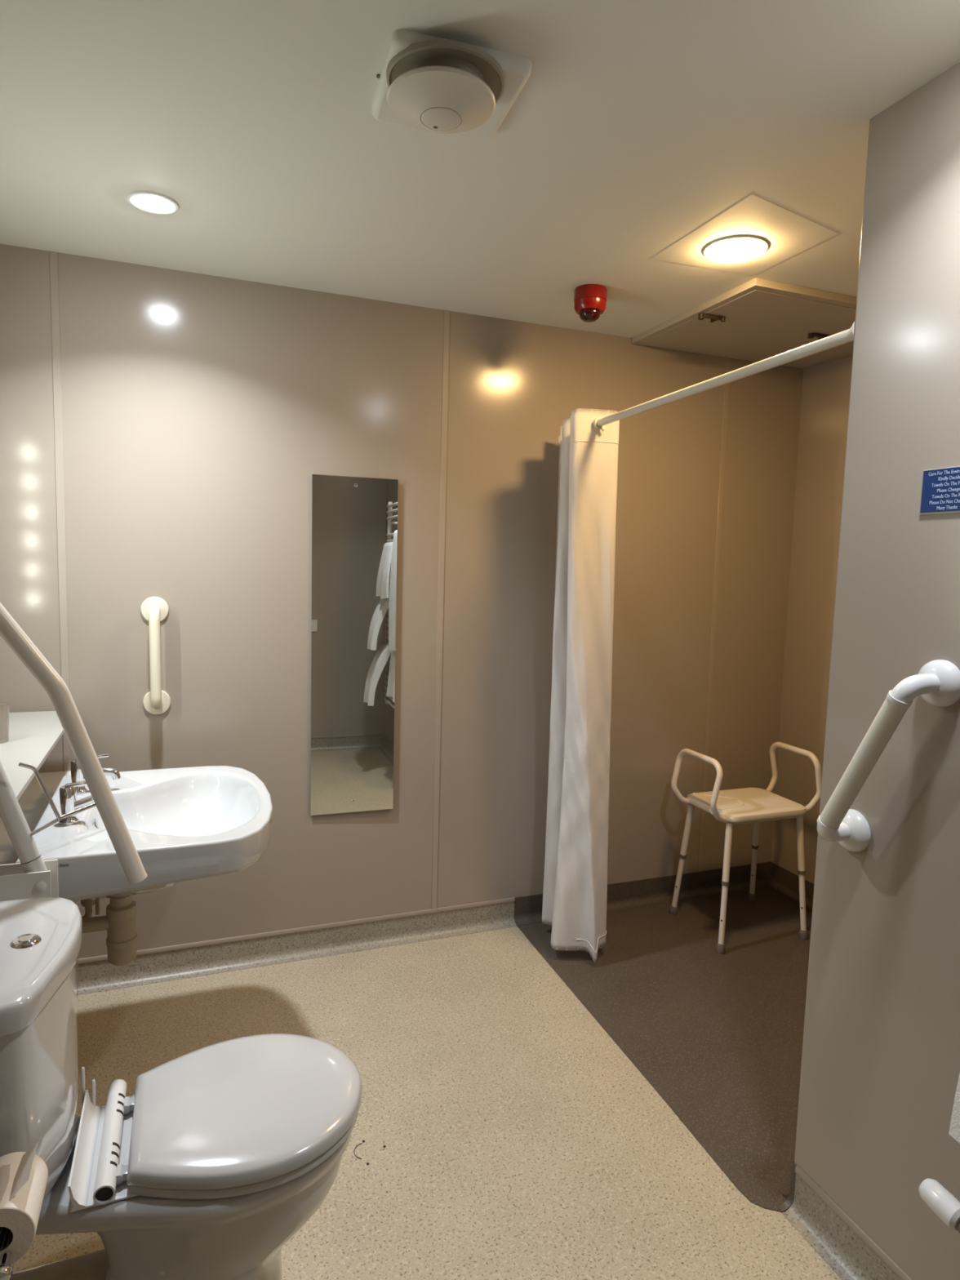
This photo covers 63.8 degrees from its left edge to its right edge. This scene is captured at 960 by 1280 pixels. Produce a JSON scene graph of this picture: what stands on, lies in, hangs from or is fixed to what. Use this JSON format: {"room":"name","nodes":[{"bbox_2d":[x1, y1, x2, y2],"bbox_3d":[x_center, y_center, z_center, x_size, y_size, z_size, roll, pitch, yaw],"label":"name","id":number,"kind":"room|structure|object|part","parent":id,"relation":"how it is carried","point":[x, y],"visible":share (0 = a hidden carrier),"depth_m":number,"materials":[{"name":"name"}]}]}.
{"room":"accessible bathroom","nodes":[
{"label":"accessible bathroom","id":0,"kind":"room"},
{"bbox_2d":[0,244,803,958],"bbox_3d":[-0.084,-0.024,2.906,3.255,2.291,0.122,-1,6,-21],"label":"wall","id":1,"kind":"structure","parent":0,"point":[165,433],"depth_m":2.72,"materials":[{"name":"beige"}]},
{"bbox_2d":[140,596,170,715],"bbox_3d":[-1.030,0.056,2.447,0.086,0.384,0.078,-1,6,-21],"label":"grab rail","id":2,"kind":"object","parent":1,"relation":"attached to","point":[154,610],"visible":1,"depth_m":2.42,"materials":[{"name":"beige plastic"}]},
{"bbox_2d":[310,474,398,815],"bbox_3d":[-0.441,0.029,2.699,0.295,1.180,0.010,-1,6,-20],"label":"wall mirror","id":3,"kind":"object","parent":1,"relation":"attached to","point":[354,519],"visible":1,"depth_m":2.70,"materials":[{"name":"clear glass"}]},
{"bbox_2d":[77,861,770,995],"bbox_3d":[-0.086,1.071,2.943,3.015,0.104,0.036,-1,6,-21],"label":"baseboard","id":4,"kind":"structure","parent":1,"relation":"attached to","point":[178,962],"depth_m":2.82,"materials":[{"name":"grey plastic"}]},
{"bbox_2d":[10,886,841,1279],"bbox_3d":[0.443,1.325,1.566,3.255,0.102,3.263,-1,6,-21],"label":"floor","id":5,"kind":"structure","parent":0,"point":[540,1111],"depth_m":2.10,"materials":[{"name":"beige plastic"}]},
{"bbox_2d":[0,1229,13,1279],"bbox_3d":[-0.575,1.022,0.960,0.156,0.570,0.179,3,6,16],"label":"stand","id":6,"kind":"object","parent":5,"relation":"on","point":[6,1268],"visible":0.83,"depth_m":0.92,"materials":[{"name":"silver metal"}]},
{"bbox_3d":[-0.593,0.745,0.979,0.011,0.023,0.123,-1,6,-21],"label":"arm","id":7,"kind":"part","parent":6,"relation":"part of","materials":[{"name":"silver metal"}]},
{"bbox_3d":[-0.570,0.757,0.920,0.023,0.023,0.021,-1,6,-21],"label":"knob","id":8,"kind":"part","parent":6,"relation":"part of","materials":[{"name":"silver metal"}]},
{"bbox_2d":[0,1141,48,1264],"bbox_3d":[-0.604,0.716,0.981,0.081,0.099,0.096,-1,6,-21],"label":"toilet roll","id":9,"kind":"object","parent":6,"relation":"on","point":[24,1175],"visible":0.98,"depth_m":0.96,"materials":[{"name":"white paper"}]},
{"bbox_2d":[0,897,362,1279],"bbox_3d":[-0.601,0.865,1.256,0.824,0.824,0.368,-1,6,-21],"label":"toilet","id":10,"kind":"object","parent":5,"relation":"on","point":[236,1144],"depth_m":1.20,"materials":[{"name":"grey ceramic"}]},
{"bbox_3d":[-0.726,0.483,1.166,0.209,0.042,0.368,-1,6,-21],"label":"cistern lid","id":11,"kind":"part","parent":10,"relation":"part of","materials":[{"name":"grey ceramic"}]},
{"bbox_2d":[9,1248,108,1279],"bbox_3d":[-0.805,1.087,1.211,0.404,0.124,0.104,-1,6,-21],"label":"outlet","id":12,"kind":"object","parent":10,"relation":"attached to","point":[94,1265],"depth_m":1.25,"materials":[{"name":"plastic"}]},
{"bbox_3d":[-0.605,0.786,1.259,0.102,0.085,0.253,-1,6,-21],"label":"back rest bracket","id":13,"kind":"part","parent":10,"relation":"part of","materials":[{"name":"white plastic"}]},
{"bbox_3d":[-0.598,0.828,1.252,0.094,0.004,0.222,-1,6,-21],"label":"plate","id":14,"kind":"part","parent":10,"relation":"part of","materials":[{"name":"white plastic"}]},
{"bbox_3d":[-0.395,0.793,1.336,0.381,0.032,0.352,-1,6,-21],"label":"lid","id":15,"kind":"part","parent":10,"relation":"part of","materials":[{"name":"grey plastic"}]},
{"bbox_2d":[669,742,822,954],"bbox_3d":[1.034,0.785,3.042,0.522,0.719,0.378,-1,6,-21],"label":"stool","id":16,"kind":"object","parent":5,"relation":"on","point":[735,806],"visible":0.98,"depth_m":2.97,"materials":[{"name":"white paint"}]},
{"bbox_3d":[0.809,0.977,3.138,0.021,0.236,0.051,-3,7,-39],"label":"leg","id":17,"kind":"part","parent":16,"relation":"part of","materials":[{"name":"white paint"}]},
{"bbox_3d":[0.832,0.766,3.095,0.025,0.229,0.054,-3,7,-39],"label":"leg","id":18,"kind":"part","parent":16,"relation":"part of","materials":[{"name":"white paint"}]},
{"bbox_3d":[0.854,0.554,2.942,0.119,0.249,0.271,-1,6,-21],"label":"armrest","id":19,"kind":"part","parent":16,"relation":"part of","materials":[{"name":"white paint"}]},
{"bbox_3d":[0.901,1.008,2.854,0.021,0.236,0.050,4,6,23],"label":"leg","id":20,"kind":"part","parent":16,"relation":"part of","materials":[{"name":"white paint"}]},
{"bbox_3d":[0.917,0.792,2.857,0.025,0.229,0.053,4,6,23],"label":"leg","id":21,"kind":"part","parent":16,"relation":"part of","materials":[{"name":"white paint"}]},
{"bbox_3d":[1.040,0.643,3.022,0.380,0.032,0.300,-1,6,-21],"label":"seat","id":22,"kind":"part","parent":16,"relation":"part of","materials":[{"name":"white plastic"}]},
{"bbox_3d":[1.164,0.973,3.277,0.021,0.235,0.062,4,6,20],"label":"leg","id":23,"kind":"part","parent":16,"relation":"part of","materials":[{"name":"white paint"}]},
{"bbox_3d":[1.157,0.763,3.220,0.025,0.232,0.065,4,6,20],"label":"leg","id":24,"kind":"part","parent":16,"relation":"part of","materials":[{"name":"white paint"}]},
{"bbox_3d":[1.079,0.678,2.920,0.320,0.018,0.018,-1,6,-21],"label":"seat frame","id":25,"kind":"part","parent":16,"relation":"part of","materials":[{"name":"white paint"}]},
{"bbox_3d":[1.230,0.549,3.085,0.119,0.249,0.271,-1,6,-21],"label":"armrest","id":26,"kind":"part","parent":16,"relation":"part of","materials":[{"name":"white paint"}]},
{"bbox_3d":[1.239,0.788,2.977,0.025,0.228,0.050,-2,7,-35],"label":"leg","id":27,"kind":"part","parent":16,"relation":"part of","materials":[{"name":"white paint"}]},
{"bbox_3d":[1.247,1.004,2.979,0.021,0.236,0.048,-2,7,-35],"label":"leg","id":28,"kind":"part","parent":16,"relation":"part of","materials":[{"name":"white paint"}]},
{"bbox_2d":[0,0,959,337],"bbox_3d":[0.506,-1.052,1.328,3.255,0.100,3.263,-1,6,-21],"label":"ceiling","id":29,"kind":"structure","parent":0,"point":[633,125],"depth_m":1.62,"materials":[{"name":"white paint"}]},
{"bbox_2d":[125,190,179,214],"bbox_3d":[-0.820,-1.092,1.934,0.124,0.012,0.124,-1,6,-21],"label":"recessed light","id":30,"kind":"object","parent":29,"relation":"in","point":[154,202],"visible":1,"depth_m":1.92,"materials":[{"name":"white plastic"}]},
{"bbox_2d":[133,194,173,212],"bbox_3d":[-0.820,-1.093,1.934,0.093,0.005,0.093,4,6,19],"label":"diffuser","id":31,"kind":"object","parent":30,"relation":"attached to","point":[145,202],"depth_m":1.92,"materials":[{"name":"white plastic"}]},
{"bbox_2d":[371,29,531,141],"bbox_3d":[-0.057,-0.977,1.424,0.264,0.099,0.288,-1,6,-21],"label":"ceiling vent","id":32,"kind":"object","parent":29,"relation":"in","point":[426,82],"visible":1,"depth_m":1.34,"materials":[{"name":"white paint"}]},
{"bbox_2d":[573,284,607,322],"bbox_3d":[0.352,-1.071,2.467,0.104,0.099,0.104,-1,6,-21],"label":"fire alarm","id":33,"kind":"object","parent":29,"relation":"attached to","point":[589,300],"visible":1,"depth_m":2.43,"materials":[{"name":"red plastic"}]},
{"bbox_2d":[631,277,857,368],"bbox_3d":[1.104,-1.113,2.800,0.846,0.042,0.695,-1,6,-21],"label":"ceiling hatch","id":34,"kind":"object","parent":29,"relation":"attached to","point":[758,319],"visible":0.77,"depth_m":2.70,"materials":[{"name":"beige paint"}]},
{"bbox_2d":[651,194,838,275],"bbox_3d":[0.726,-1.071,2.068,0.347,0.002,0.425,-1,6,-21],"label":"ceiling light panel","id":35,"kind":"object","parent":29,"relation":"attached to","point":[787,233],"depth_m":2.03,"materials":[{"name":"white plastic"}]},
{"bbox_2d":[703,235,768,262],"bbox_3d":[0.701,-1.067,2.116,0.168,0.018,0.168,-1,6,-21],"label":"recessed light","id":36,"kind":"object","parent":35,"relation":"in","point":[736,249],"visible":1,"depth_m":2.09,"materials":[{"name":"white plastic"}]},
{"bbox_2d":[770,354,852,884],"bbox_3d":[1.658,0.039,2.740,0.120,2.291,1.443,-1,6,-21],"label":"wall","id":37,"kind":"structure","parent":0,"point":[825,391],"depth_m":3.25,"materials":[{"name":"beige paint"}]},
{"bbox_2d":[768,861,813,911],"bbox_3d":[1.556,1.127,2.821,0.036,0.100,1.443,-1,6,-21],"label":"baseboard","id":38,"kind":"structure","parent":37,"relation":"attached to","point":[783,881],"depth_m":3.38,"materials":[{"name":"brown plastic"}]},
{"bbox_2d":[794,62,959,1279],"bbox_3d":[1.651,0.206,1.064,1.332,2.291,1.700,-1,6,-21],"label":"wall","id":39,"kind":"structure","parent":0,"point":[880,1065],"depth_m":1.45,"materials":[{"name":"grey paint"}]},
{"bbox_2d":[558,321,854,444],"bbox_3d":[0.528,-0.689,2.228,0.087,0.068,1.447,0,6,-18],"label":"shower rail","id":40,"kind":"object","parent":39,"relation":"attached to","point":[847,335],"visible":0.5,"depth_m":1.89,"materials":[{"name":"white metal"}]},
{"bbox_2d":[542,408,619,964],"bbox_3d":[0.345,0.172,2.778,0.227,1.918,0.360,-1,6,-21],"label":"shower curtain","id":41,"kind":"object","parent":40,"relation":"hanging from","point":[575,890],"visible":1,"depth_m":2.68,"materials":[{"name":"white fabric"}]},
{"bbox_2d":[778,1160,794,1199],"bbox_3d":[1.257,1.206,1.958,1.212,0.100,0.036,-1,6,-21],"label":"baseboard","id":42,"kind":"structure","parent":39,"relation":"attached to","point":[784,1192],"depth_m":1.76,"materials":[{"name":"brown plastic"}]},
{"bbox_2d":[777,1161,796,1212],"bbox_3d":[0.683,1.215,1.712,0.036,0.100,0.014,-1,6,-21],"label":"baseboard","id":43,"kind":"structure","parent":39,"relation":"attached to","point":[784,1206],"depth_m":1.72,"materials":[{"name":"brown plastic"}]},
{"bbox_2d":[782,1165,911,1279],"bbox_3d":[0.964,1.296,0.978,0.036,0.104,1.566,-1,6,-21],"label":"baseboard","id":44,"kind":"structure","parent":39,"relation":"attached to","point":[849,1251],"depth_m":1.60,"materials":[{"name":"grey plastic"}]},
{"bbox_2d":[817,659,959,852],"bbox_3d":[0.739,0.231,1.443,0.102,0.409,0.248,-1,6,-21],"label":"grab rail","id":45,"kind":"object","parent":39,"relation":"attached to","point":[937,682],"visible":1,"depth_m":1.39,"materials":[{"name":"white plastic"}]},
{"bbox_2d":[918,1177,959,1233],"bbox_3d":[0.918,0.443,0.972,0.106,1.800,0.652,-1,6,-21],"label":"towel radiator","id":46,"kind":"object","parent":39,"relation":"attached to","point":[943,1203],"visible":1,"depth_m":1.27,"materials":[{"name":"white plastic"}]},
{"bbox_2d":[948,1073,959,1143],"bbox_3d":[0.820,0.638,1.065,0.086,0.288,0.282,-1,6,-21],"label":"towel","id":47,"kind":"object","parent":46,"relation":"hanging from","point":[954,1128],"visible":1,"depth_m":1.19,"materials":[{"name":"white fabric"}]},
{"bbox_2d":[920,466,959,515],"bbox_3d":[0.821,-0.262,1.349,0.004,0.080,0.108,-1,6,-21],"label":"wall sign","id":48,"kind":"object","parent":39,"relation":"attached to","point":[940,489],"visible":1,"depth_m":1.36,"materials":[{"name":"blue plastic"}]},
{"bbox_3d":[-0.990,0.154,0.888,0.120,2.291,3.023,-1,6,-21],"label":"wall","id":49,"kind":"structure","parent":0,"visible":0},
{"bbox_2d":[0,711,64,800],"bbox_3d":[-1.172,0.312,1.868,0.235,0.090,1.000,-1,6,-21],"label":"wall shelf","id":50,"kind":"object","parent":49,"relation":"attached to","point":[33,735],"visible":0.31,"depth_m":1.94,"materials":[{"name":"grey laminate"}]},
{"bbox_2d":[0,702,9,743],"bbox_3d":[-1.223,0.210,1.945,0.066,0.095,0.066,-1,6,-21],"label":"drinking glass","id":51,"kind":"object","parent":50,"relation":"on","point":[4,707],"visible":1,"depth_m":1.94,"materials":[{"name":"beige"}]},
{"bbox_2d":[0,770,79,998],"bbox_3d":[-1.256,0.813,2.078,0.218,0.727,0.758,-1,6,-21],"label":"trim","id":52,"kind":"structure","parent":49,"relation":"attached to","point":[33,802],"depth_m":2.10,"materials":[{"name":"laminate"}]},
{"bbox_2d":[0,602,146,901],"bbox_3d":[-0.871,0.193,1.410,0.474,0.794,0.100,-1,6,-21],"label":"support rail","id":53,"kind":"object","parent":49,"relation":"attached to","point":[34,877],"visible":0.96,"depth_m":1.43,"materials":[{"name":"white metal"}]},
{"bbox_2d":[80,898,99,918],"bbox_3d":[-1.048,0.666,1.997,0.112,0.153,0.036,-1,6,-21],"label":"valve","id":54,"kind":"object","parent":49,"relation":"attached to","point":[87,904],"visible":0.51,"depth_m":2.00,"materials":[{"name":"plastic"}]},
{"bbox_3d":[-1.002,0.689,2.018,0.010,0.060,0.012,-1,6,-21],"label":"valve handle","id":55,"kind":"part","parent":54,"relation":"part of","materials":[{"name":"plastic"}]},
{"bbox_2d":[15,765,272,901],"bbox_3d":[-0.820,0.515,1.992,0.540,0.200,0.673,-1,6,-21],"label":"basin","id":56,"kind":"object","parent":49,"relation":"attached to","point":[183,824],"visible":0.81,"depth_m":1.83,"materials":[{"name":"grey ceramic"}]},
{"bbox_2d":[58,780,94,825],"bbox_3d":[-0.928,0.379,1.823,0.123,0.100,0.042,-1,6,-21],"label":"tap","id":57,"kind":"object","parent":56,"relation":"on","point":[68,793],"visible":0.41,"depth_m":1.80,"materials":[{"name":"silver metal"}]},
{"bbox_3d":[-0.933,0.337,1.817,0.082,0.016,0.016,-1,6,-21],"label":"lever","id":58,"kind":"part","parent":57,"relation":"part of","materials":[{"name":"silver metal"}]},
{"bbox_3d":[-0.917,0.385,1.828,0.097,0.035,0.020,-1,6,-21],"label":"spout","id":59,"kind":"part","parent":57,"relation":"part of","materials":[{"name":"silver metal"}]},
{"bbox_2d":[70,753,120,794],"bbox_3d":[-1.025,0.353,2.053,0.123,0.100,0.042,-1,6,-21],"label":"tap","id":60,"kind":"object","parent":56,"relation":"on","point":[77,775],"visible":0.56,"depth_m":2.03,"materials":[{"name":"silver metal"}]},
{"bbox_3d":[-1.029,0.312,2.046,0.082,0.016,0.016,-1,6,-21],"label":"lever","id":61,"kind":"part","parent":60,"relation":"part of","materials":[{"name":"silver metal"}]},
{"bbox_3d":[-1.013,0.359,2.058,0.097,0.035,0.020,-1,6,-21],"label":"spout","id":62,"kind":"part","parent":60,"relation":"part of","materials":[{"name":"silver metal"}]},
{"bbox_2d":[82,894,137,965],"bbox_3d":[-0.977,0.724,1.956,0.215,0.213,0.092,-1,6,-21],"label":"trap","id":63,"kind":"object","parent":56,"relation":"attached to","point":[119,921],"visible":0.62,"depth_m":1.95,"materials":[{"name":"plastic"}]},
{"bbox_2d":[82,915,108,933],"bbox_3d":[-0.999,0.724,1.947,0.169,0.040,0.036,-1,6,-21],"label":"pipe","id":64,"kind":"object","parent":63,"relation":"attached to","point":[99,923],"depth_m":1.94,"materials":[{"name":"plastic"}]},
{"bbox_2d":[106,914,137,965],"bbox_3d":[-0.921,0.762,1.981,0.074,0.135,0.074,-1,6,-21],"label":"drain pipe","id":65,"kind":"object","parent":63,"relation":"on","point":[122,939],"depth_m":1.95,"materials":[{"name":"plastic"}]}
]}

